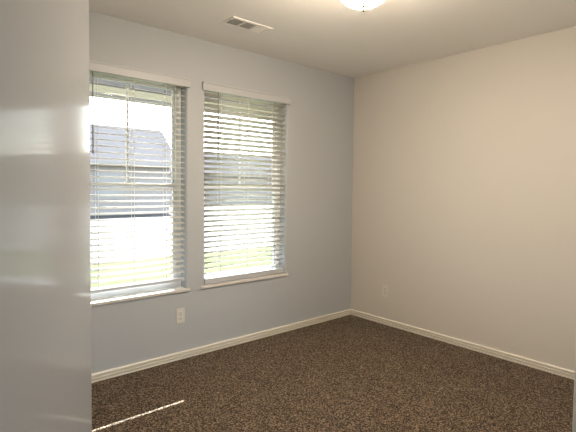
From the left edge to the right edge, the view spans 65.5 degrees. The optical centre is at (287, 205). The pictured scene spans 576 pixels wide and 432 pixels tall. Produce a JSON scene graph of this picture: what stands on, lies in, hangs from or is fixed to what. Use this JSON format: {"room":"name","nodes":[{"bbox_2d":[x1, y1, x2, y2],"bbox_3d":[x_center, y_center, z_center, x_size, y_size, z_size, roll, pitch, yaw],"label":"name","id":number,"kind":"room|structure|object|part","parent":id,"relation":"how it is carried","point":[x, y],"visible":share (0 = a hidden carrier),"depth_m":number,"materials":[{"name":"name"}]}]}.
{"room":"empty bedroom","nodes":[
{"label":"empty bedroom","id":0,"kind":"room"},
{"bbox_2d":[0,0,91,431],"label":"door","id":1,"kind":"structure","parent":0,"point":[45,243],"depth_m":1.25,"materials":[{"name":"grey paint"}]},
{"bbox_2d":[89,11,353,373],"bbox_3d":[-1.393,-0.042,2.957,5.600,2.440,0.150,-1,3,-41],"label":"wall","id":2,"kind":"structure","parent":0,"point":[319,116],"depth_m":3.75,"materials":[{"name":"grey paint"}]},
{"bbox_2d":[89,72,189,306],"bbox_3d":[-1.117,-0.136,3.179,0.857,1.594,0.157,-1,3,-41],"label":"window","id":3,"kind":"structure","parent":2,"relation":"in","point":[165,288],"depth_m":3.35,"materials":[{"name":"white plastic"}]},
{"bbox_3d":[-1.153,-0.516,3.211,0.717,0.754,0.020,-1,3,-41],"label":"sash","id":4,"kind":"part","parent":3,"relation":"part of","materials":[{"name":"white plastic"}]},
{"bbox_3d":[-1.146,0.215,3.222,0.717,0.756,0.022,-1,3,-41],"label":"sash","id":5,"kind":"part","parent":3,"relation":"part of","materials":[{"name":"white plastic"}]},
{"bbox_2d":[89,60,190,293],"bbox_3d":[-1.083,-0.182,3.138,0.845,1.524,0.085,-1,3,-41],"label":"window blind","id":6,"kind":"object","parent":3,"relation":"attached to","point":[94,66],"visible":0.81,"depth_m":3.16,"materials":[{"name":"grey plastic"}]},
{"bbox_3d":[-1.277,-0.161,2.989,0.005,1.442,0.058,-1,3,-41],"label":"ladder cord","id":7,"kind":"part","parent":6,"relation":"part of","materials":[{"name":"white fabric"}]},
{"bbox_3d":[-1.091,-0.166,3.149,0.005,1.442,0.058,-1,3,-41],"label":"ladder cord","id":8,"kind":"part","parent":6,"relation":"part of","materials":[{"name":"white fabric"}]},
{"bbox_3d":[-1.099,0.564,3.177,0.779,0.022,0.046,-1,15,-41],"label":"rail","id":9,"kind":"part","parent":6,"relation":"part of","materials":[{"name":"grey plastic"}]},
{"bbox_3d":[-0.908,-0.170,3.306,0.005,1.442,0.058,-1,3,-41],"label":"ladder cord","id":10,"kind":"part","parent":6,"relation":"part of","materials":[{"name":"white fabric"}]},
{"bbox_3d":[-1.106,0.649,3.187,0.857,0.024,0.097,-1,3,-41],"label":"sill","id":11,"kind":"part","parent":3,"relation":"part of","materials":[{"name":"stone"}]},
{"bbox_2d":[176,308,184,323],"bbox_3d":[-0.815,0.836,3.392,0.070,0.114,0.008,-1,3,-41],"label":"wall outlet","id":12,"kind":"object","parent":2,"relation":"attached to","point":[180,313],"visible":1,"depth_m":3.39,"materials":[{"name":"white plastic"}]},
{"bbox_2d":[91,309,350,382],"bbox_3d":[-0.472,1.132,3.696,2.981,0.055,0.017,-1,3,-41],"label":"baseboard","id":13,"kind":"structure","parent":2,"relation":"attached to","point":[99,376],"depth_m":3.54,"materials":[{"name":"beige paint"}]},
{"bbox_2d":[201,92,287,288],"bbox_3d":[-0.379,-0.153,3.813,0.897,1.594,0.157,-1,3,-41],"label":"window","id":14,"kind":"structure","parent":2,"relation":"in","point":[237,281],"depth_m":3.96,"materials":[{"name":"white plastic"}]},
{"bbox_3d":[-0.408,0.198,3.856,0.757,0.756,0.022,-1,3,-41],"label":"sash","id":15,"kind":"part","parent":14,"relation":"part of","materials":[{"name":"white plastic"}]},
{"bbox_3d":[-0.367,0.632,3.821,0.897,0.024,0.097,-1,3,-41],"label":"sill","id":16,"kind":"part","parent":14,"relation":"part of","materials":[{"name":"stone"}]},
{"bbox_2d":[202,81,290,283],"bbox_3d":[-0.345,-0.173,3.772,0.885,1.577,0.085,-1,3,-41],"label":"window blind","id":17,"kind":"object","parent":14,"relation":"attached to","point":[213,88],"visible":0.98,"depth_m":3.74,"materials":[{"name":"grey plastic"}]},
{"bbox_3d":[-0.554,-0.160,3.611,0.005,1.478,0.058,-1,3,-41],"label":"ladder cord","id":18,"kind":"part","parent":17,"relation":"part of","materials":[{"name":"white fabric"}]},
{"bbox_3d":[-0.362,0.593,3.813,0.819,0.042,0.046,-1,3,-41],"label":"rail","id":19,"kind":"part","parent":17,"relation":"part of","materials":[{"name":"grey plastic"}]},
{"bbox_3d":[-0.353,-0.165,3.784,0.005,1.478,0.058,-1,3,-41],"label":"ladder cord","id":20,"kind":"part","parent":17,"relation":"part of","materials":[{"name":"white fabric"}]},
{"bbox_3d":[-0.155,-0.170,3.954,0.005,1.478,0.058,-1,3,-41],"label":"ladder cord","id":21,"kind":"part","parent":17,"relation":"part of","materials":[{"name":"white fabric"}]},
{"bbox_3d":[-0.415,-0.533,3.844,0.757,0.754,0.020,-1,3,-41],"label":"sash","id":22,"kind":"part","parent":14,"relation":"part of","materials":[{"name":"white plastic"}]},
{"bbox_3d":[-1.078,-1.364,4.319,21.000,0.060,1.600,-1,3,-41],"label":"soffit","id":23,"kind":"structure","parent":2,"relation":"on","visible":0},
{"bbox_2d":[89,77,271,117],"bbox_3d":[-1.648,-1.292,4.986,21.000,0.268,0.178,-1,3,-41],"label":"beam","id":24,"kind":"structure","parent":23,"relation":"attached to","point":[111,88],"depth_m":4.90,"materials":[{"name":"grey paint"}]},
{"bbox_2d":[91,315,573,431],"bbox_3d":[0.141,1.324,1.208,5.600,0.120,4.900,-1,3,-41],"label":"floor","id":25,"kind":"structure","parent":0,"point":[349,373],"depth_m":2.90,"materials":[{"name":"brown carpet"}]},
{"bbox_2d":[89,0,575,77],"bbox_3d":[0.168,-1.234,1.107,5.600,0.120,4.900,-1,3,-41],"label":"ceiling","id":26,"kind":"structure","parent":0,"point":[333,36],"depth_m":3.08,"materials":[{"name":"white paint"}]},
{"bbox_2d":[221,16,272,33],"bbox_3d":[-0.282,-1.250,3.122,0.335,0.016,0.150,-1,3,-41],"label":"ceiling vent","id":27,"kind":"object","parent":26,"relation":"in","point":[234,21],"visible":1,"depth_m":3.11,"materials":[{"name":"white metal"}]},
{"bbox_2d":[341,0,383,11],"bbox_3d":[0.382,-1.099,2.258,0.282,0.237,0.282,-1,3,-41],"label":"ceiling light","id":28,"kind":"object","parent":26,"relation":"attached to","point":[362,5],"visible":1,"depth_m":2.25,"materials":[{"name":"white glass"}]},
{"bbox_2d":[351,26,575,370],"bbox_3d":[2.270,-0.001,2.876,0.150,2.440,4.750,-1,3,-41],"label":"wall","id":29,"kind":"structure","parent":0,"point":[464,191],"depth_m":3.64,"materials":[{"name":"grey paint"}]},
{"bbox_2d":[382,285,388,296],"bbox_3d":[0.941,0.825,4.325,0.008,0.114,0.070,-1,3,-41],"label":"wall outlet","id":30,"kind":"object","parent":29,"relation":"attached to","point":[384,287],"visible":1,"depth_m":4.32,"materials":[{"name":"white plastic"}]},
{"bbox_2d":[351,309,573,379],"bbox_3d":[1.491,1.153,3.686,0.017,0.055,2.591,-1,3,-41],"label":"baseboard","id":31,"kind":"structure","parent":29,"relation":"attached to","point":[563,372],"depth_m":3.65,"materials":[{"name":"beige paint"}]},
{"bbox_3d":[2.311,0.061,1.303,1.839,2.440,2.009,-1,3,-41],"label":"wall","id":32,"kind":"structure","parent":0,"visible":0},
{"bbox_2d":[572,343,575,431],"bbox_3d":[1.007,0.212,1.444,0.042,2.100,0.112,-1,3,-41],"label":"trim","id":33,"kind":"structure","parent":32,"relation":"attached to","point":[574,398],"depth_m":1.49,"materials":[{"name":"beige paint"}]},
{"label":"outside","id":34,"kind":"structure","parent":0,"visible":0},
{"bbox_2d":[91,247,271,299],"bbox_3d":[-5.865,1.016,12.262,80.000,0.200,100.000,-1,3,-41],"label":"lawn","id":35,"kind":"structure","parent":34,"point":[267,248],"depth_m":8.29,"materials":[{"name":"green plant"}]},
{"bbox_2d":[169,155,272,204],"bbox_3d":[-1.758,-2.485,43.846,25.400,4.400,3.730,-1,3,-41],"label":"house","id":36,"kind":"structure","parent":35,"relation":"on","point":[212,166],"depth_m":39.70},
{"bbox_3d":[-5.941,-1.613,38.397,1.240,1.240,0.020,-1,3,-41],"label":"pane","id":37,"kind":"part","parent":36,"relation":"part of","materials":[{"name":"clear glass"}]},
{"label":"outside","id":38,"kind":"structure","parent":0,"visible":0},
{"bbox_2d":[90,205,271,261],"bbox_3d":[-10.946,0.626,18.168,80.000,0.010,24.400,-1,3,-41],"label":"street","id":39,"kind":"structure","parent":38,"point":[270,206],"depth_m":14.25,"materials":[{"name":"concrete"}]},
{"bbox_2d":[90,124,170,215],"bbox_3d":[-12.569,-1.867,21.449,13.800,4.700,4.830,-1,3,-41],"label":"house","id":40,"kind":"structure","parent":39,"relation":"on","point":[100,130],"depth_m":23.03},
{"bbox_3d":[-8.838,-1.002,22.079,1.240,1.240,0.020,-1,3,-41],"label":"pane","id":41,"kind":"part","parent":40,"relation":"part of","materials":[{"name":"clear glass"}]}
]}

